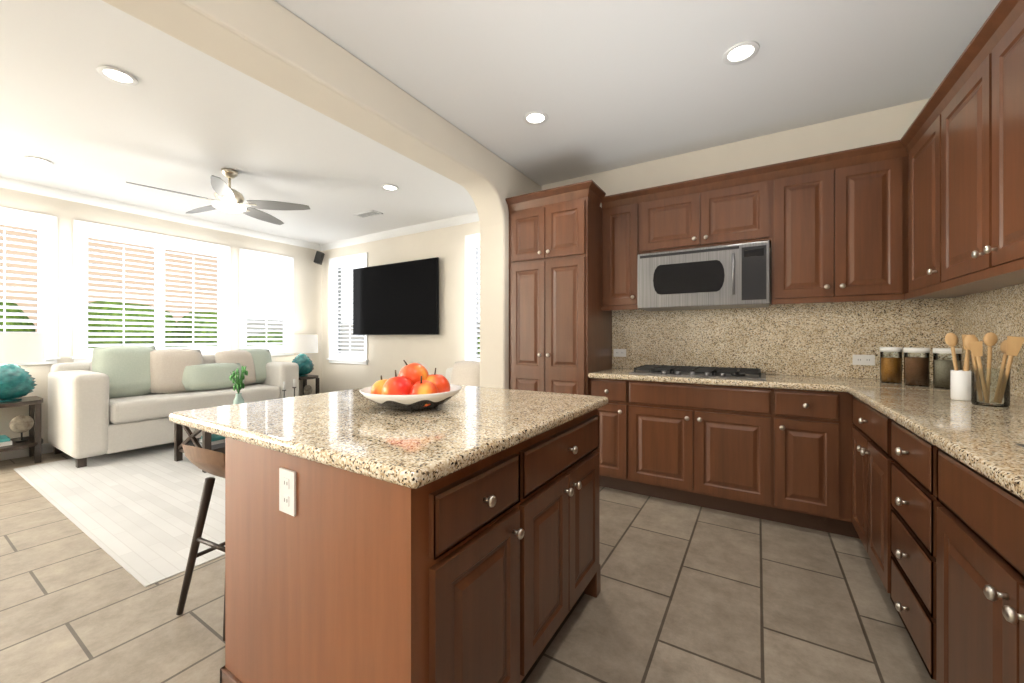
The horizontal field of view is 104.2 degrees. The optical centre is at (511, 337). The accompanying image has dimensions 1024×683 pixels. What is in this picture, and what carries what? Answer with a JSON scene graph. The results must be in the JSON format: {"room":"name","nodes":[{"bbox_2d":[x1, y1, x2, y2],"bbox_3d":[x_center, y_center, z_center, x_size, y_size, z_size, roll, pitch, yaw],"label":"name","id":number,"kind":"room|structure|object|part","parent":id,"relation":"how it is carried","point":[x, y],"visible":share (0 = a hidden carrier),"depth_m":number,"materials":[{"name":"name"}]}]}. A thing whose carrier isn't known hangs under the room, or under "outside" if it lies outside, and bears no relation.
{"room":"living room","nodes":[
{"label":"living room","id":0,"kind":"room"},
{"bbox_2d":[0,187,321,443],"bbox_3d":[-5.227,-0.178,3.602,0.160,2.740,7.760,0,0,32],"label":"wall","id":1,"kind":"structure","parent":0,"point":[307,295],"depth_m":4.70,"materials":[{"name":"paint"}]},
{"bbox_2d":[0,443,52,460],"bbox_3d":[-5.153,1.142,3.556,0.015,0.100,7.440,0,0,32],"label":"baseboard","id":2,"kind":"structure","parent":1,"relation":"attached to","point":[24,452],"depth_m":3.96,"materials":[{"name":"white"}]},
{"bbox_2d":[0,207,60,364],"bbox_3d":[-5.140,-0.498,3.701,0.205,1.540,1.240,0,0,32],"label":"window","id":3,"kind":"structure","parent":1,"relation":"in","point":[44,226],"depth_m":4.11,"materials":[{"name":"white wood"}]},
{"bbox_2d":[71,220,229,362],"bbox_3d":[-4.370,-0.498,4.947,0.205,1.540,1.530,0,0,32],"label":"window","id":4,"kind":"structure","parent":1,"relation":"in","point":[83,231],"depth_m":4.85,"materials":[{"name":"white wood"}]},
{"bbox_2d":[0,176,319,250],"bbox_3d":[-5.123,-1.505,3.538,0.085,0.085,7.440,0,0,32],"label":"crown molding","id":5,"kind":"structure","parent":1,"relation":"attached to","point":[24,186],"depth_m":4.70,"materials":[{"name":"white paint"}]},
{"bbox_2d":[239,248,293,355],"bbox_3d":[-3.714,-0.498,6.011,0.205,1.540,0.810,0,0,32],"label":"window","id":6,"kind":"structure","parent":1,"relation":"in","point":[286,263],"depth_m":6.01,"materials":[{"name":"white wood"}]},
{"bbox_2d":[314,251,324,264],"bbox_3d":[-3.174,-1.308,6.553,0.236,0.208,0.212,0,0,32],"label":"speaker","id":7,"kind":"object","parent":1,"relation":"attached to","point":[319,257],"visible":1,"depth_m":6.47},
{"bbox_2d":[102,0,541,388],"bbox_3d":[-1.501,-0.178,1.396,0.271,2.740,7.600,0,0,32],"label":"wall","id":8,"kind":"structure","parent":0,"point":[274,44],"depth_m":2.28,"materials":[{"name":"paint"}]},
{"bbox_2d":[322,221,479,392],"bbox_3d":[-1.298,-0.178,5.642,4.385,2.740,0.160,0,0,32],"label":"wall","id":9,"kind":"structure","parent":0,"point":[442,351],"depth_m":5.60,"materials":[{"name":"paint"}]},
{"bbox_2d":[327,252,368,364],"bbox_3d":[-2.585,-0.448,6.410,0.998,1.720,0.205,0,0,32],"label":"window","id":10,"kind":"structure","parent":9,"relation":"attached to","point":[337,354],"depth_m":6.52,"materials":[{"name":"white wood"}]},
{"bbox_2d":[353,257,438,334],"bbox_3d":[-1.690,-0.550,5.729,1.725,1.015,0.100,0,0,32],"label":"tv","id":11,"kind":"object","parent":9,"relation":"attached to","point":[401,298],"visible":1,"depth_m":5.62,"materials":[{"name":"black plastic"}]},
{"bbox_2d":[320,212,478,250],"bbox_3d":[-1.439,-1.505,5.585,4.024,0.085,0.085,0,0,32],"label":"crown molding","id":12,"kind":"structure","parent":9,"relation":"attached to","point":[472,217],"depth_m":5.62,"materials":[{"name":"white"}]},
{"bbox_2d":[465,233,479,361],"bbox_3d":[-0.163,-0.448,4.915,0.980,1.720,0.205,0,0,32],"label":"window","id":13,"kind":"structure","parent":9,"relation":"attached to","point":[472,300],"depth_m":5.09,"materials":[{"name":"white wood"}]},
{"bbox_2d":[0,452,936,682],"bbox_3d":[-2.042,1.217,1.636,7.647,0.050,7.760,0,0,32],"label":"floor","id":14,"kind":"structure","parent":0,"point":[688,593],"depth_m":1.74,"materials":[{"name":"tile"}]},
{"bbox_2d":[0,396,42,462],"bbox_3d":[-4.759,0.892,3.713,0.500,0.600,0.500,0,0,32],"label":"side table","id":15,"kind":"object","parent":14,"relation":"on","point":[33,440],"visible":1,"depth_m":3.79,"materials":[{"name":"brown wood"}]},
{"bbox_2d":[0,434,12,450],"bbox_3d":[-4.799,0.961,3.667,0.280,0.061,0.220,0,0,32],"label":"books","id":16,"kind":"object","parent":15,"relation":"on","point":[5,440],"depth_m":3.67,"materials":[{"name":"teal paper"}]},
{"bbox_2d":[0,332,44,401],"bbox_3d":[-4.713,0.271,3.731,0.450,0.640,0.450,0,0,32],"label":"table lamp","id":17,"kind":"object","parent":15,"relation":"on","point":[17,382],"visible":1,"depth_m":3.68,"materials":[{"name":"white fabric"}]},
{"bbox_3d":[-4.713,0.091,3.731,0.450,0.280,0.450,0,0,32],"label":"lamp shade","id":18,"kind":"part","parent":17,"relation":"part of","materials":[{"name":"white fabric"}]},
{"bbox_2d":[13,438,224,586],"bbox_3d":[-2.517,1.190,3.757,3.250,0.004,2.350,0,0,32],"label":"rug","id":19,"kind":"object","parent":14,"relation":"on","point":[134,513],"visible":0.36,"depth_m":2.85,"materials":[{"name":"white fabric"}]},
{"bbox_2d":[48,345,298,467],"bbox_3d":[-3.801,0.633,4.713,1.000,1.106,2.090,0,0,32],"label":"sofa","id":20,"kind":"object","parent":19,"relation":"on","point":[113,399],"visible":0.94,"depth_m":4.13,"materials":[{"name":"fabric"}]},
{"bbox_3d":[-4.288,0.720,3.933,0.990,0.775,0.250,0,0,32],"label":"arm","id":21,"kind":"part","parent":20,"relation":"part of"},
{"bbox_3d":[-3.707,0.726,4.656,0.780,0.208,1.584,0,0,32],"label":"seat","id":22,"kind":"part","parent":20,"relation":"part of","materials":[{"name":"fabric"}]},
{"bbox_2d":[174,366,295,472],"bbox_3d":[-2.653,0.736,4.193,0.680,0.902,1.250,0,0,32],"label":"coffee table","id":23,"kind":"object","parent":19,"relation":"on","point":[210,441],"visible":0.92,"depth_m":3.84,"materials":[{"name":"brown wood"}]},
{"bbox_2d":[229,366,248,410],"bbox_3d":[-2.751,0.508,4.012,0.170,0.447,0.153,0,0,32],"label":"vase","id":24,"kind":"object","parent":23,"relation":"on","point":[239,384],"depth_m":3.99,"materials":[{"name":"green glass"}]},
{"bbox_2d":[176,444,224,640],"bbox_3d":[-1.188,0.816,1.826,0.363,0.746,0.460,0,0,26],"label":"bar stool","id":25,"kind":"object","parent":14,"relation":"on","point":[212,462],"visible":0.23,"depth_m":1.71,"materials":[{"name":"brown wood"}]},
{"bbox_2d":[299,374,318,395],"bbox_3d":[-3.268,0.892,6.130,0.500,0.600,0.500,0,0,32],"label":"side table","id":26,"kind":"object","parent":14,"relation":"on","point":[307,389],"visible":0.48,"depth_m":6.20,"materials":[{"name":"brown wood"}]},
{"bbox_2d":[285,334,317,376],"bbox_3d":[-3.232,0.271,6.131,0.450,0.640,0.450,0,0,32],"label":"table lamp","id":27,"kind":"object","parent":26,"relation":"on","point":[301,344],"visible":0.77,"depth_m":6.00,"materials":[{"name":"white fabric"}]},
{"bbox_3d":[-3.232,0.091,6.131,0.450,0.280,0.450,0,0,32],"label":"lamp shade","id":28,"kind":"part","parent":27,"relation":"part of","materials":[{"name":"white fabric"}]},
{"bbox_2d":[220,405,604,682],"bbox_3d":[-0.358,0.755,1.643,1.164,0.876,1.204,0,0,32],"label":"kitchen island","id":29,"kind":"object","parent":14,"relation":"on","point":[454,539],"depth_m":1.09,"materials":[{"name":"brown wood"}]},
{"bbox_2d":[279,467,296,516],"bbox_3d":[-0.626,0.428,1.109,0.075,0.120,0.008,0,0,32],"label":"outlet plate","id":30,"kind":"object","parent":29,"relation":"attached to","point":[287,475],"depth_m":1.10,"materials":[{"name":"white plastic"}]},
{"bbox_2d":[169,385,607,492],"bbox_3d":[-0.412,0.297,1.682,1.273,0.040,1.250,0,0,32],"label":"island countertop","id":31,"kind":"structure","parent":29,"relation":"on","point":[344,431],"depth_m":1.25,"materials":[{"name":"beige stone"}]},
{"bbox_2d":[359,360,461,410],"bbox_3d":[-0.397,0.183,1.585,0.394,0.188,0.394,0,0,32],"label":"fruit bowl","id":32,"kind":"object","parent":31,"relation":"on","point":[412,386],"visible":1,"depth_m":1.48,"materials":[{"name":"ceramic"}]},
{"bbox_2d":[446,361,479,386],"bbox_3d":[-0.585,0.730,4.497,0.880,0.924,0.860,0,0,32],"label":"armchair","id":33,"kind":"object","parent":14,"relation":"on","point":[466,373],"visible":0.12,"depth_m":4.55,"materials":[{"name":"fabric"}]},
{"bbox_2d":[505,190,544,391],"bbox_3d":[0.287,-0.010,3.681,0.366,2.404,0.648,0,0,32],"label":"tall cabinet","id":34,"kind":"object","parent":14,"relation":"on","point":[526,211],"depth_m":3.40,"materials":[{"name":"brown wood"}]},
{"bbox_2d":[545,180,612,394],"bbox_3d":[0.599,-0.010,3.489,0.366,2.404,0.648,0,0,32],"label":"tall cabinet","id":35,"kind":"object","parent":14,"relation":"on","point":[578,336],"depth_m":3.22,"materials":[{"name":"brown wood"}]},
{"bbox_2d":[589,380,628,491],"bbox_3d":[0.895,0.754,3.329,0.307,0.875,0.608,0,0,32],"label":"base cabinet","id":36,"kind":"object","parent":14,"relation":"on","point":[613,449],"depth_m":3.05,"materials":[{"name":"brown wood"}]},
{"bbox_2d":[629,380,776,521],"bbox_3d":[1.414,0.754,3.009,0.911,0.875,0.608,0,0,32],"label":"base cabinet","id":37,"kind":"object","parent":14,"relation":"on","point":[712,446],"depth_m":2.72,"materials":[{"name":"brown wood"}]},
{"bbox_2d":[589,368,995,391],"bbox_3d":[1.697,0.296,2.820,2.202,0.039,0.632,0,0,32],"label":"countertop","id":38,"kind":"structure","parent":37,"relation":"on","point":[658,375],"depth_m":2.71,"materials":[{"name":"beige stone"}]},
{"bbox_2d":[629,364,766,380],"bbox_3d":[1.394,0.253,3.011,0.880,0.047,0.490,0,0,32],"label":"cooktop","id":39,"kind":"object","parent":38,"relation":"in","point":[653,370],"depth_m":2.88,"materials":[{"name":"black metal"}]},
{"bbox_2d":[880,347,902,382],"bbox_3d":[2.345,0.167,2.466,0.104,0.218,0.104,0,0,32],"label":"canister","id":40,"kind":"object","parent":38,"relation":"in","point":[890,370],"visible":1,"depth_m":2.44,"materials":[{"name":"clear glass"}]},
{"bbox_3d":[2.345,0.072,2.466,0.104,0.028,0.104,0,0,32],"label":"lid","id":41,"kind":"part","parent":40,"relation":"part of","materials":[{"name":"white metal"}]},
{"bbox_2d":[903,348,929,385],"bbox_3d":[2.354,0.167,2.319,0.110,0.218,0.110,0,0,32],"label":"canister","id":42,"kind":"object","parent":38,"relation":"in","point":[916,371],"visible":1,"depth_m":2.29,"materials":[{"name":"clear glass"}]},
{"bbox_3d":[2.354,0.072,2.319,0.110,0.028,0.110,0,0,32],"label":"lid","id":43,"kind":"part","parent":42,"relation":"part of","materials":[{"name":"white"}]},
{"bbox_2d":[933,348,961,388],"bbox_3d":[2.406,0.167,2.205,0.110,0.218,0.110,0,0,32],"label":"canister","id":44,"kind":"object","parent":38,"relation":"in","point":[941,372],"visible":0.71,"depth_m":2.19,"materials":[{"name":"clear glass"}]},
{"bbox_3d":[2.406,0.072,2.205,0.110,0.028,0.110,0,0,32],"label":"lid","id":45,"kind":"part","parent":44,"relation":"part of","materials":[{"name":"white"}]},
{"bbox_2d":[777,388,840,534],"bbox_3d":[1.940,0.754,2.684,0.327,0.875,0.608,0,0,32],"label":"base cabinet","id":46,"kind":"object","parent":14,"relation":"on","point":[808,423],"depth_m":2.42,"materials":[{"name":"brown wood"}]},
{"bbox_2d":[849,396,880,578],"bbox_3d":[2.018,0.754,1.823,0.608,0.875,0.817,0,0,32],"label":"base cabinet","id":47,"kind":"object","parent":14,"relation":"on","point":[864,424],"depth_m":1.97,"materials":[{"name":"brown wood"}]},
{"bbox_2d":[881,416,924,665],"bbox_3d":[1.675,0.754,1.267,0.608,0.875,0.490,0,0,32],"label":"base cabinet","id":48,"kind":"object","parent":14,"relation":"on","point":[902,455],"depth_m":1.45,"materials":[{"name":"brown wood"}]},
{"bbox_2d":[925,444,1023,682],"bbox_3d":[1.304,0.754,0.665,0.608,0.875,0.923,0,0,32],"label":"base cabinet","id":49,"kind":"object","parent":14,"relation":"on","point":[974,532],"depth_m":1.01,"materials":[{"name":"brown wood"}]},
{"bbox_2d":[845,384,1023,503],"bbox_3d":[1.103,0.296,0.362,0.632,0.039,4.176,0,0,32],"label":"countertop","id":50,"kind":"structure","parent":49,"relation":"on","point":[988,441],"depth_m":1.27,"materials":[{"name":"beige stone"}]},
{"bbox_2d":[945,333,974,400],"bbox_3d":[2.011,0.126,1.782,0.087,0.300,0.087,0,0,32],"label":"utensil crock","id":51,"kind":"object","parent":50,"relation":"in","point":[960,384],"visible":0.71,"depth_m":1.76,"materials":[{"name":"white ceramic"}]},
{"bbox_2d":[963,332,1023,406],"bbox_3d":[1.955,0.126,1.626,0.139,0.300,0.140,0,0,32],"label":"jar","id":52,"kind":"object","parent":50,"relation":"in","point":[1010,346],"visible":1,"depth_m":1.63,"materials":[{"name":"clear glass"}]},
{"bbox_3d":[1.960,0.200,1.634,0.110,0.152,0.110,0,0,32],"label":"glass","id":53,"kind":"part","parent":52,"relation":"part of","materials":[{"name":"clear glass"}]},
{"bbox_2d":[0,0,999,243],"bbox_3d":[-2.042,-1.598,1.636,7.647,0.100,7.760,0,0,32],"label":"ceiling","id":54,"kind":"structure","parent":0,"point":[605,85],"depth_m":2.50,"materials":[{"name":"white paint"}]},
{"bbox_2d":[23,156,53,165],"bbox_3d":[-4.129,-1.542,3.477,0.176,0.010,0.176,0,0,32],"label":"recessed light","id":55,"kind":"object","parent":54,"relation":"in","point":[37,160],"visible":0.98,"depth_m":3.47,"materials":[{"name":"white"}]},
{"bbox_2d":[97,66,137,85],"bbox_3d":[-2.322,-1.542,2.350,0.176,0.010,0.176,0,0,32],"label":"recessed light","id":56,"kind":"object","parent":54,"relation":"in","point":[117,75],"visible":0.96,"depth_m":2.35,"materials":[{"name":"white"}]},
{"bbox_2d":[126,168,309,224],"bbox_3d":[-2.663,-1.359,3.700,1.300,0.376,1.321,0,0,32],"label":"ceiling fan","id":57,"kind":"object","parent":54,"relation":"hanging from","point":[229,199],"visible":1,"depth_m":3.69,"materials":[{"name":"silver metal"}]},
{"bbox_3d":[-2.619,-1.390,3.696,0.230,0.314,0.230,0,0,32],"label":"motor","id":58,"kind":"part","parent":57,"relation":"part of","materials":[{"name":"silver metal"}]},
{"bbox_2d":[354,210,382,217],"bbox_3d":[-1.798,-1.543,4.988,0.360,0.009,0.160,0,0,32],"label":"ceiling vent","id":59,"kind":"object","parent":54,"relation":"in","point":[370,213],"visible":0.98,"depth_m":4.98,"materials":[{"name":"white"}]},
{"bbox_2d":[381,184,398,190],"bbox_3d":[-1.254,-1.542,4.099,0.176,0.010,0.176,0,0,32],"label":"recessed light","id":60,"kind":"object","parent":54,"relation":"in","point":[388,187],"visible":1,"depth_m":4.10,"materials":[{"name":"white"}]},
{"bbox_2d":[523,111,547,124],"bbox_3d":[0.165,-1.542,2.800,0.176,0.010,0.176,0,0,32],"label":"recessed light","id":61,"kind":"object","parent":54,"relation":"in","point":[535,118],"visible":1,"depth_m":2.79,"materials":[{"name":"white"}]},
{"bbox_2d":[722,41,759,64],"bbox_3d":[1.240,-1.542,2.161,0.176,0.010,0.176,0,0,32],"label":"recessed light","id":62,"kind":"object","parent":54,"relation":"in","point":[740,52],"visible":0.98,"depth_m":2.16,"materials":[{"name":"white"}]},
{"bbox_2d":[542,98,929,378],"bbox_3d":[1.662,-0.178,3.310,3.102,2.740,0.160,0,0,32],"label":"wall","id":63,"kind":"structure","parent":0,"point":[889,124],"depth_m":3.04,"materials":[{"name":"paint"}]},
{"bbox_2d":[613,349,625,356],"bbox_3d":[0.976,0.137,3.609,0.115,0.070,0.008,0,0,32],"label":"outlet","id":64,"kind":"object","parent":63,"relation":"attached to","point":[619,352],"visible":1,"depth_m":3.61,"materials":[{"name":"white plastic"}]},
{"bbox_2d":[601,189,640,311],"bbox_3d":[0.980,-0.722,3.454,0.320,0.941,0.308,0,0,32],"label":"upper cabinet","id":65,"kind":"object","parent":63,"relation":"attached to","point":[621,212],"depth_m":3.33,"materials":[{"name":"brown wood"}]},
{"bbox_2d":[641,178,700,251],"bbox_3d":[1.307,-0.938,3.251,0.450,0.509,0.308,0,0,32],"label":"upper cabinet","id":66,"kind":"object","parent":63,"relation":"attached to","point":[670,213],"depth_m":3.11,"materials":[{"name":"brown wood"}]},
{"bbox_2d":[633,240,736,311],"bbox_3d":[1.379,-0.445,3.150,0.663,0.427,0.406,0,0,32],"label":"microwave","id":67,"kind":"object","parent":63,"relation":"attached to","point":[711,304],"depth_m":2.98,"materials":[{"name":"silver metal"}]},
{"bbox_2d":[701,164,772,243],"bbox_3d":[1.690,-0.938,3.015,0.450,0.509,0.308,0,0,32],"label":"upper cabinet","id":68,"kind":"object","parent":63,"relation":"attached to","point":[736,205],"depth_m":2.87,"materials":[{"name":"brown wood"}]},
{"bbox_2d":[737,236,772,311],"bbox_3d":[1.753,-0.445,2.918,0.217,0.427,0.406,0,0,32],"label":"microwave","id":69,"kind":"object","parent":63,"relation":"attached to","point":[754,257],"depth_m":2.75,"materials":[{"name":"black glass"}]},
{"bbox_2d":[773,152,836,307],"bbox_3d":[2.027,-0.722,2.807,0.341,0.941,0.308,0,0,32],"label":"upper cabinet","id":70,"kind":"object","parent":63,"relation":"attached to","point":[804,189],"depth_m":2.67,"materials":[{"name":"brown wood"}]},
{"bbox_2d":[853,355,874,364],"bbox_3d":[2.405,0.152,2.726,0.115,0.070,0.008,0,0,32],"label":"outlet","id":71,"kind":"object","parent":63,"relation":"attached to","point":[863,359],"visible":1,"depth_m":2.72,"materials":[{"name":"white plastic"}]},
{"bbox_2d":[837,140,900,303],"bbox_3d":[2.311,-0.722,2.632,0.326,0.941,0.308,0,0,32],"label":"upper cabinet","id":72,"kind":"object","parent":63,"relation":"attached to","point":[868,177],"depth_m":2.50,"materials":[{"name":"brown wood"}]},
{"bbox_2d":[901,96,1023,299],"bbox_3d":[2.368,-0.722,2.104,0.308,0.941,0.570,0,0,32],"label":"upper cabinet","id":73,"kind":"object","parent":0,"relation":"attached to","point":[917,144],"depth_m":2.21,"materials":[{"name":"brown wood"}]},
{"bbox_2d":[933,32,1023,287],"bbox_3d":[2.090,-0.722,1.653,0.308,0.941,0.490,0,0,32],"label":"upper cabinet","id":74,"kind":"object","parent":0,"relation":"attached to","point":[957,104],"depth_m":1.77,"materials":[{"name":"brown wood"}]},
{"bbox_2d":[981,0,1023,275],"bbox_3d":[1.838,-0.722,1.245,0.308,0.941,0.470,0,0,32],"label":"upper cabinet","id":75,"kind":"object","parent":0,"relation":"attached to","point":[1002,35],"depth_m":1.46,"materials":[{"name":"brown wood"}]},
{"label":"outside","id":76,"kind":"structure","parent":0,"visible":0},
{"bbox_3d":[-3.970,1.258,5.176,16.327,0.029,17.440,0,0,32],"label":"ground","id":77,"kind":"structure","parent":76,"visible":0},
{"bbox_2d":[0,225,216,331],"bbox_3d":[-9.027,-0.883,4.337,0.200,4.250,10.700,0,0,32],"label":"wall","id":78,"kind":"structure","parent":77,"relation":"on","point":[18,233],"depth_m":7.26,"materials":[{"name":"paint"}]},
{"bbox_2d":[247,319,363,353],"bbox_3d":[-4.785,0.417,10.544,0.100,1.650,4.320,0,0,32],"label":"wall","id":79,"kind":"structure","parent":77,"relation":"on","point":[256,332],"depth_m":10.75,"materials":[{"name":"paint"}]},
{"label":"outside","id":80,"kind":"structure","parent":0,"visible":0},
{"bbox_2d":[0,301,479,357],"bbox_3d":[-3.410,0.337,5.356,7.514,1.812,8.624,0,0,32],"label":"hedge","id":81,"kind":"object","parent":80,"point":[106,325],"visible":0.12,"depth_m":5.85,"materials":[{"name":"green plant"}]}
]}

